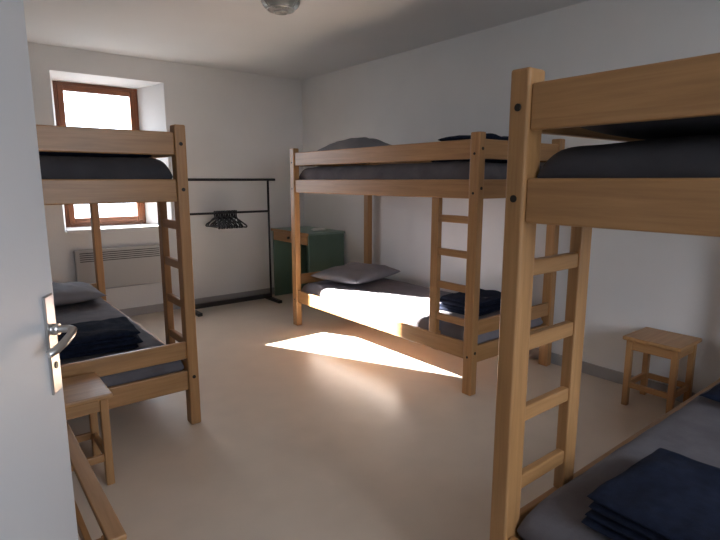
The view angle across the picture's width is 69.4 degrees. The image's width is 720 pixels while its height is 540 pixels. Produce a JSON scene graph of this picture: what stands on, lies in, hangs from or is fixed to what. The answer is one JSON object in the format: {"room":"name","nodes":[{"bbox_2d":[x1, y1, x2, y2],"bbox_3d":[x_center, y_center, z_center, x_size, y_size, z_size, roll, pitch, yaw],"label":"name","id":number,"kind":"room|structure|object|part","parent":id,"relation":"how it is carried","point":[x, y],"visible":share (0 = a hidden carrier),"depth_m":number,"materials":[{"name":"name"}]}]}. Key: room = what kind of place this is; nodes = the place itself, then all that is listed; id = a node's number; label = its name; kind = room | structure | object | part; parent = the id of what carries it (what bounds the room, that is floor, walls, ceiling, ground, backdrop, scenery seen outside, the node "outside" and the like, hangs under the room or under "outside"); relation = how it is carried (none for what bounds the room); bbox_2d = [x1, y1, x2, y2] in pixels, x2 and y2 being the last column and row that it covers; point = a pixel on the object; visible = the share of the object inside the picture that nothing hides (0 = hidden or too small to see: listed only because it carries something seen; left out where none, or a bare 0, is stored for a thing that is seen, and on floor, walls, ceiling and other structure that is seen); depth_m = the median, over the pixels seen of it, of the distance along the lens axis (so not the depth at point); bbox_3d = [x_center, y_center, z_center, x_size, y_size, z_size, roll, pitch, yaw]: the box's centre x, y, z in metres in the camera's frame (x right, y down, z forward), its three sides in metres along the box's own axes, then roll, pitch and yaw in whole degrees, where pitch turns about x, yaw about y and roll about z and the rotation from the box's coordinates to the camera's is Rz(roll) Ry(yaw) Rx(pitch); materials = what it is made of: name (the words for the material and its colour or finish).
{"room":"hostel dormitory room","nodes":[
{"label":"hostel dormitory room","id":0,"kind":"room"},
{"bbox_2d":[27,42,303,309],"bbox_3d":[-2.330,-0.854,5.531,4.020,2.600,0.440,-8,12,-38],"label":"wall","id":1,"kind":"structure","parent":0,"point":[238,124],"depth_m":5.71,"materials":[{"name":"paint"}]},
{"bbox_3d":[-2.973,-1.137,5.171,0.042,1.420,0.050,-8,12,-38],"label":"frame","id":2,"kind":"part","parent":1,"relation":"part of","materials":[{"name":"brown wood"}]},
{"bbox_3d":[-2.930,-1.138,5.179,0.055,1.356,0.050,-8,12,-38],"label":"sash","id":3,"kind":"part","parent":1,"relation":"part of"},
{"bbox_2d":[57,81,132,96],"bbox_3d":[-2.676,-1.832,5.278,0.701,0.087,0.070,-8,12,-38],"label":"frame","id":4,"kind":"object","parent":1,"relation":"attached to","point":[67,86],"depth_m":5.25,"materials":[{"name":"brown wood"}]},
{"bbox_3d":[-2.682,-1.855,5.282,0.701,0.042,0.050,-8,12,-38],"label":"frame","id":5,"kind":"part","parent":4,"relation":"part of","materials":[{"name":"brown wood"}]},
{"bbox_3d":[-2.670,-1.815,5.273,0.611,0.055,0.050,-8,12,-38],"label":"sash","id":6,"kind":"part","parent":4,"relation":"part of","materials":[{"name":"brown wood"}]},
{"bbox_3d":[-2.682,-0.497,5.516,0.701,0.042,0.050,-8,12,-38],"label":"frame bottom","id":7,"kind":"part","parent":1,"relation":"part of","materials":[{"name":"brown wood"}]},
{"bbox_3d":[-2.670,-0.532,5.494,0.611,0.055,0.050,-8,12,-38],"label":"sash bottom","id":8,"kind":"part","parent":1,"relation":"part of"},
{"bbox_2d":[73,244,161,288],"bbox_3d":[-2.425,-0.032,5.281,0.830,0.405,0.087,-8,12,-38],"label":"radiator","id":9,"kind":"object","parent":1,"relation":"attached to","point":[125,266],"visible":0.68,"depth_m":5.26,"materials":[{"name":"white metal"}]},
{"bbox_3d":[-2.409,-1.209,5.588,0.055,1.356,0.050,-8,12,-38],"label":"sash","id":10,"kind":"part","parent":1,"relation":"part of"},
{"bbox_3d":[-2.391,-1.216,5.627,0.042,1.420,0.050,-8,12,-38],"label":"frame","id":11,"kind":"part","parent":1,"relation":"part of","materials":[{"name":"brown wood"}]},
{"bbox_2d":[120,288,274,315],"bbox_3d":[-2.207,0.413,5.582,3.806,0.085,0.014,-8,12,-38],"label":"baseboard","id":12,"kind":"structure","parent":1,"relation":"attached to","point":[134,311],"depth_m":5.88,"materials":[{"name":"grey paint"}]},
{"bbox_2d":[23,0,588,79],"bbox_3d":[-0.158,-1.719,2.610,4.020,0.100,7.480,-8,12,-38],"label":"ceiling","id":13,"kind":"structure","parent":0,"point":[320,37],"depth_m":4.15,"materials":[{"name":"paint"}]},
{"bbox_2d":[260,0,300,15],"bbox_3d":[-0.525,-1.758,3.448,0.266,0.108,0.266,-8,12,-38],"label":"ceiling lamp","id":14,"kind":"object","parent":13,"relation":"attached to","point":[277,7],"depth_m":3.40,"materials":[{"name":"white glass"}]},
{"bbox_2d":[67,293,681,539],"bbox_3d":[-0.705,1.015,2.640,5.420,0.100,7.480,-8,12,-38],"label":"floor","id":15,"kind":"structure","parent":0,"point":[329,426],"depth_m":2.86,"materials":[{"name":"plastic"}]},
{"bbox_2d":[62,372,114,484],"bbox_3d":[-1.359,0.774,2.421,0.340,0.450,0.340,-8,12,-38],"label":"wooden stool","id":16,"kind":"object","parent":15,"relation":"on","point":[86,394],"visible":0.36,"depth_m":2.39,"materials":[{"name":"brown wood"}]},
{"bbox_3d":[-1.359,0.565,2.385,0.340,0.025,0.340,-8,12,-38],"label":"seat","id":17,"kind":"part","parent":16,"relation":"part of","materials":[{"name":"brown wood"}]},
{"bbox_3d":[-1.337,0.754,2.610,0.035,0.425,0.035,-8,12,-38],"label":"leg","id":18,"kind":"part","parent":16,"relation":"part of","materials":[{"name":"brown wood"}]},
{"bbox_3d":[-1.170,0.790,2.402,0.035,0.425,0.035,-8,12,-38],"label":"leg","id":19,"kind":"part","parent":16,"relation":"part of","materials":[{"name":"brown wood"}]},
{"bbox_2d":[66,420,126,539],"bbox_3d":[-1.125,0.913,1.752,0.425,0.405,0.940,-8,12,-38],"label":"wooden bench","id":20,"kind":"object","parent":15,"relation":"on","point":[111,528],"visible":0.26,"depth_m":1.71,"materials":[{"name":"brown wood"}]},
{"bbox_3d":[-0.981,0.972,1.866,0.022,0.050,0.780,-8,12,-38],"label":"rail","id":21,"kind":"part","parent":20,"relation":"part of","materials":[{"name":"brown wood"}]},
{"bbox_2d":[36,124,200,424],"bbox_3d":[-1.990,-0.036,3.470,0.956,1.690,2.226,-8,12,-38],"label":"bunk bed","id":22,"kind":"object","parent":15,"relation":"on","point":[51,138],"visible":0.64,"depth_m":2.77,"materials":[{"name":"brown wood"}]},
{"bbox_3d":[-2.310,-0.226,4.570,0.060,1.690,0.075,-8,12,-38],"label":"post","id":23,"kind":"part","parent":22,"relation":"part of","materials":[{"name":"brown wood"}]},
{"bbox_2d":[39,155,172,178],"bbox_3d":[-1.991,-0.615,3.371,0.821,0.190,2.127,-8,12,-38],"label":"mattress","id":24,"kind":"object","parent":22,"relation":"on","point":[51,167],"visible":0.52,"depth_m":2.60,"materials":[{"name":"grey fabric"}]},
{"bbox_2d":[39,152,151,157],"bbox_3d":[-1.565,-0.692,2.893,0.610,0.142,0.609,-8,12,-38],"label":"folded blanket","id":25,"kind":"object","parent":24,"relation":"on","point":[40,153],"visible":0.1,"depth_m":2.67,"materials":[{"name":"fabric"}]},
{"bbox_3d":[-1.315,-0.384,2.548,0.830,0.120,0.026,-8,12,-38],"label":"rail","id":26,"kind":"part","parent":22,"relation":"part of","materials":[{"name":"brown wood"}]},
{"bbox_2d":[55,297,183,386],"bbox_3d":[-1.990,0.449,3.554,0.821,0.167,2.127,-8,12,-38],"label":"mattress","id":27,"kind":"object","parent":22,"relation":"on","point":[96,309],"visible":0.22,"depth_m":3.21,"materials":[{"name":"grey fabric"}]},
{"bbox_2d":[52,282,106,305],"bbox_3d":[-2.430,0.192,4.112,0.685,0.165,0.503,-8,12,-38],"label":"pillow","id":28,"kind":"object","parent":27,"relation":"on","point":[67,293],"visible":0.45,"depth_m":4.06,"materials":[{"name":"grey fabric"}]},
{"bbox_2d":[58,316,142,359],"bbox_3d":[-1.599,0.392,3.084,0.507,0.117,0.463,-6,12,-33],"label":"folded blanket","id":29,"kind":"object","parent":27,"relation":"on","point":[111,334],"visible":0.68,"depth_m":2.97,"materials":[{"name":"blue fabric"}]},
{"bbox_3d":[-1.638,0.461,3.840,0.026,0.115,2.070,-8,12,-38],"label":"bed rail","id":30,"kind":"part","parent":22,"relation":"part of","materials":[{"name":"brown wood"}]},
{"bbox_3d":[-1.315,0.672,2.731,0.830,0.115,0.026,-8,12,-38],"label":"rail","id":31,"kind":"part","parent":22,"relation":"part of","materials":[{"name":"brown wood"}]},
{"bbox_3d":[-1.638,-0.818,3.619,0.026,0.120,2.070,-8,12,-38],"label":"guard rail","id":32,"kind":"part","parent":22,"relation":"part of","materials":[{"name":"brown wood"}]},
{"bbox_3d":[-0.974,0.059,2.916,0.060,1.690,0.075,-8,12,-38],"label":"post","id":33,"kind":"part","parent":22,"relation":"part of","materials":[{"name":"brown wood"}]},
{"bbox_2d":[188,178,281,316],"bbox_3d":[-1.391,-0.295,5.763,1.065,1.419,0.420,-8,12,-38],"label":"clothes rack","id":34,"kind":"object","parent":15,"relation":"on","point":[268,296],"visible":0.6,"depth_m":5.85,"materials":[{"name":"black metal"}]},
{"bbox_2d":[205,210,247,228],"bbox_3d":[-1.457,-0.559,5.678,0.365,0.184,0.416,-8,12,-38],"label":"hangers","id":35,"kind":"object","parent":34,"relation":"hanging from","point":[220,225],"visible":1,"depth_m":5.63,"materials":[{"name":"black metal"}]},
{"bbox_2d":[271,226,344,307],"bbox_3d":[-0.625,-0.065,6.162,0.515,0.831,0.820,-8,12,-38],"label":"desk","id":36,"kind":"object","parent":15,"relation":"on","point":[320,250],"visible":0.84,"depth_m":5.98,"materials":[{"name":"green"}]},
{"bbox_3d":[-0.859,-0.105,6.470,0.475,0.805,0.024,-8,12,-38],"label":"panel","id":37,"kind":"part","parent":36,"relation":"part of","materials":[{"name":"green paint"}]},
{"bbox_3d":[-0.802,-0.368,5.967,0.020,0.103,0.740,-8,12,-38],"label":"drawer","id":38,"kind":"part","parent":36,"relation":"part of","materials":[{"name":"brown wood"}]},
{"bbox_3d":[-0.440,-0.137,6.299,0.018,0.685,0.752,-8,12,-38],"label":"panel","id":39,"kind":"part","parent":36,"relation":"part of","materials":[{"name":"green paint"}]},
{"bbox_2d":[311,228,325,230],"bbox_3d":[-0.475,-0.465,5.955,0.140,0.030,0.090,-8,12,-38],"label":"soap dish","id":40,"kind":"object","parent":36,"relation":"on","point":[313,229],"visible":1,"depth_m":5.92,"materials":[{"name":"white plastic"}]},
{"bbox_3d":[-0.376,-0.002,5.871,0.475,0.805,0.024,-8,12,-38],"label":"panel","id":41,"kind":"part","parent":36,"relation":"part of","materials":[{"name":"green paint"}]},
{"bbox_2d":[289,131,564,395],"bbox_3d":[0.403,-0.199,4.415,0.956,1.690,2.226,-8,12,-38],"label":"bunk bed","id":42,"kind":"object","parent":15,"relation":"on","point":[478,148],"visible":0.63,"depth_m":3.60,"materials":[{"name":"brown wood"}]},
{"bbox_3d":[-0.613,-0.295,4.969,0.060,1.690,0.075,-8,12,-38],"label":"post","id":43,"kind":"part","parent":42,"relation":"part of","materials":[{"name":"brown wood"}]},
{"bbox_3d":[0.084,-0.389,5.515,0.060,1.690,0.075,-8,12,-38],"label":"post","id":44,"kind":"part","parent":42,"relation":"part of","materials":[{"name":"brown wood"}]},
{"bbox_3d":[0.051,0.393,4.233,0.026,0.115,2.070,-8,12,-38],"label":"bed rail","id":45,"kind":"part","parent":42,"relation":"part of","materials":[{"name":"brown wood"}]},
{"bbox_3d":[0.051,-0.644,4.054,0.026,0.120,2.070,-8,12,-38],"label":"bed rail","id":46,"kind":"part","parent":42,"relation":"part of","materials":[{"name":"brown wood"}]},
{"bbox_3d":[0.051,-0.886,4.012,0.026,0.120,2.070,-8,12,-38],"label":"guard rail","id":47,"kind":"part","parent":42,"relation":"part of","materials":[{"name":"brown wood"}]},
{"bbox_2d":[299,161,542,179],"bbox_3d":[0.403,-0.778,4.315,0.821,0.190,2.126,-8,12,-38],"label":"mattress","id":48,"kind":"object","parent":42,"relation":"on","point":[454,169],"visible":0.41,"depth_m":3.78,"materials":[{"name":"grey fabric"}]},
{"bbox_2d":[317,137,389,164],"bbox_3d":[-0.033,-1.078,4.716,0.666,0.247,0.545,-9,14,-43],"label":"pillow","id":49,"kind":"object","parent":48,"relation":"on","point":[361,142],"visible":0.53,"depth_m":4.54,"materials":[{"name":"grey fabric"}]},
{"bbox_2d":[431,133,508,162],"bbox_3d":[0.847,-0.842,3.642,0.567,0.190,0.445,-9,13,-42],"label":"folded blanket","id":50,"kind":"object","parent":48,"relation":"on","point":[488,135],"visible":0.07,"depth_m":3.46,"materials":[{"name":"fabric"}]},
{"bbox_2d":[301,278,542,343],"bbox_3d":[0.403,0.286,4.498,0.822,0.168,2.127,-8,12,-38],"label":"mattress","id":51,"kind":"object","parent":42,"relation":"on","point":[405,302],"visible":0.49,"depth_m":4.33,"materials":[{"name":"grey fabric"}]},
{"bbox_2d":[311,262,400,283],"bbox_3d":[-0.030,0.024,5.065,0.562,0.173,0.740,7,12,36],"label":"pillow","id":52,"kind":"object","parent":51,"relation":"on","point":[352,272],"visible":1,"depth_m":4.87,"materials":[{"name":"grey fabric"}]},
{"bbox_2d":[440,289,500,315],"bbox_3d":[0.876,0.233,3.998,0.507,0.119,0.390,-9,13,-43],"label":"folded blanket","id":53,"kind":"object","parent":51,"relation":"on","point":[489,300],"visible":0.52,"depth_m":3.87,"materials":[{"name":"fabric"}]},
{"bbox_3d":[0.756,-0.981,4.564,0.026,0.120,2.070,-8,12,-38],"label":"guard rail","id":54,"kind":"part","parent":42,"relation":"part of","materials":[{"name":"brown wood"}]},
{"bbox_3d":[0.723,-0.009,3.315,0.060,1.690,0.075,-8,12,-38],"label":"post","id":55,"kind":"part","parent":42,"relation":"part of","materials":[{"name":"brown wood"}]},
{"bbox_3d":[1.079,-0.547,3.493,0.830,0.120,0.026,-8,12,-38],"label":"rail","id":56,"kind":"part","parent":42,"relation":"part of","materials":[{"name":"brown wood"}]},
{"bbox_3d":[1.079,0.509,3.675,0.830,0.115,0.026,-8,12,-38],"label":"rail","id":57,"kind":"part","parent":42,"relation":"part of","materials":[{"name":"brown wood"}]},
{"bbox_3d":[1.419,-0.104,3.861,0.060,1.690,0.075,-8,12,-38],"label":"post","id":58,"kind":"part","parent":42,"relation":"part of","materials":[{"name":"brown wood"}]},
{"bbox_2d":[489,52,719,539],"bbox_3d":[1.565,0.245,1.844,2.226,1.690,0.956,-8,12,-38],"label":"bunk bed","id":59,"kind":"object","parent":15,"relation":"on","point":[689,87],"visible":0.8,"depth_m":1.39,"materials":[{"name":"brown wood"}]},
{"bbox_3d":[0.449,0.299,1.529,0.075,1.690,0.060,-8,12,-38],"label":"post","id":60,"kind":"part","parent":59,"relation":"part of","materials":[{"name":"brown wood"}]},
{"bbox_3d":[1.285,-0.549,2.064,2.070,0.120,0.026,-8,12,-38],"label":"guard rail","id":61,"kind":"part","parent":59,"relation":"part of","materials":[{"name":"brown wood"}]},
{"bbox_2d":[517,382,719,539],"bbox_3d":[1.565,0.729,1.927,2.127,0.169,0.823,-8,12,-38],"label":"mattress","id":62,"kind":"object","parent":59,"relation":"on","point":[692,431],"visible":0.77,"depth_m":1.82,"materials":[{"name":"grey fabric"}]},
{"bbox_2d":[581,448,719,539],"bbox_3d":[0.999,0.685,1.387,0.496,0.118,0.609,-8,12,-38],"label":"folded blanket","id":63,"kind":"object","parent":62,"relation":"on","point":[666,494],"visible":1,"depth_m":1.44,"materials":[{"name":"blue fabric"}]},
{"bbox_2d":[699,383,719,401],"bbox_3d":[1.873,0.532,2.184,0.599,0.152,0.601,-8,12,-38],"label":"pillow","id":64,"kind":"object","parent":62,"relation":"on","point":[714,393],"visible":1,"depth_m":2.22,"materials":[{"name":"blue fabric"}]},
{"bbox_3d":[1.285,0.729,2.285,2.070,0.115,0.026,-8,12,-38],"label":"bed rail","id":65,"kind":"part","parent":59,"relation":"part of","materials":[{"name":"brown wood"}]},
{"bbox_3d":[0.716,-0.133,1.093,0.026,0.120,0.830,-8,12,-38],"label":"rail","id":66,"kind":"part","parent":59,"relation":"part of","materials":[{"name":"brown wood"}]},
{"bbox_2d":[537,135,719,177],"bbox_3d":[1.565,-0.324,1.745,2.127,0.170,0.822,-8,12,-38],"label":"mattress","id":67,"kind":"object","parent":59,"relation":"on","point":[695,156],"visible":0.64,"depth_m":1.21,"materials":[{"name":"grey fabric"}]},
{"bbox_2d":[580,115,719,139],"bbox_3d":[1.267,-0.448,1.485,1.339,0.158,0.799,-8,12,-38],"label":"duvet","id":68,"kind":"object","parent":67,"relation":"on","point":[706,125],"visible":0.27,"depth_m":1.28,"materials":[{"name":"fabric"}]},
{"bbox_2d":[621,327,701,413],"bbox_3d":[1.860,0.633,3.238,0.330,0.450,0.330,-8,12,-38],"label":"wooden stool","id":69,"kind":"object","parent":15,"relation":"on","point":[649,341],"visible":0.95,"depth_m":3.19,"materials":[{"name":"brown wood"}]},
{"bbox_3d":[1.678,0.642,3.261,0.035,0.425,0.035,-8,12,-38],"label":"leg","id":70,"kind":"part","parent":69,"relation":"part of","materials":[{"name":"brown wood"}]},
{"bbox_3d":[1.881,0.614,3.420,0.035,0.425,0.035,-8,12,-38],"label":"leg","id":71,"kind":"part","parent":69,"relation":"part of","materials":[{"name":"brown wood"}]},
{"bbox_3d":[1.860,0.424,3.202,0.330,0.025,0.330,-8,12,-38],"label":"seat","id":72,"kind":"part","parent":69,"relation":"part of","materials":[{"name":"brown wood"}]},
{"bbox_3d":[1.839,0.676,3.061,0.035,0.425,0.035,-8,12,-38],"label":"leg","id":73,"kind":"part","parent":69,"relation":"part of","materials":[{"name":"brown wood"}]},
{"bbox_3d":[2.042,0.649,3.220,0.035,0.425,0.035,-8,12,-38],"label":"leg","id":74,"kind":"part","parent":69,"relation":"part of","materials":[{"name":"brown wood"}]},
{"bbox_2d":[302,0,719,392],"bbox_3d":[1.516,-0.567,3.869,0.100,2.600,7.030,-8,12,-38],"label":"wall","id":75,"kind":"structure","parent":0,"point":[461,85],"depth_m":3.97,"materials":[{"name":"paint"}]},
{"bbox_2d":[529,348,695,402],"bbox_3d":[1.441,0.672,4.086,0.014,0.085,6.930,-8,12,-38],"label":"baseboard","id":76,"kind":"structure","parent":75,"relation":"attached to","point":[615,376],"depth_m":3.71,"materials":[{"name":"grey paint"}]},
{"bbox_3d":[-0.637,0.311,0.376,0.099,2.060,0.030,-8,12,-38],"label":"door frame","id":77,"kind":"structure","parent":0,"visible":0},
{"bbox_2d":[0,0,77,539],"bbox_3d":[-0.666,0.240,0.839,0.040,2.018,0.809,-2,10,-10],"label":"leaf","id":78,"kind":"object","parent":77,"relation":"attached to","point":[37,502],"visible":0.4,"depth_m":1.07,"materials":[{"name":"grey paint"}]},
{"bbox_2d":[42,293,61,394],"bbox_3d":[-0.705,0.170,1.191,0.007,0.230,0.048,-2,10,-9],"label":"plate","id":79,"kind":"object","parent":78,"relation":"attached to","point":[47,301],"visible":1,"depth_m":1.18,"materials":[{"name":"silver metal"}]},
{"bbox_2d":[50,323,60,334],"bbox_3d":[-0.697,0.135,1.186,0.022,0.026,0.026,-2,10,-10],"label":"rose","id":80,"kind":"object","parent":79,"relation":"attached to","point":[54,327],"visible":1,"depth_m":1.18,"materials":[{"name":"silver metal"}]},
{"bbox_2d":[46,325,76,357],"bbox_3d":[-0.659,0.155,1.141,0.051,0.042,0.126,-2,10,-10],"label":"lever","id":81,"kind":"object","parent":80,"relation":"attached to","point":[71,330],"visible":1,"depth_m":1.13,"materials":[{"name":"silver metal"}]}
]}

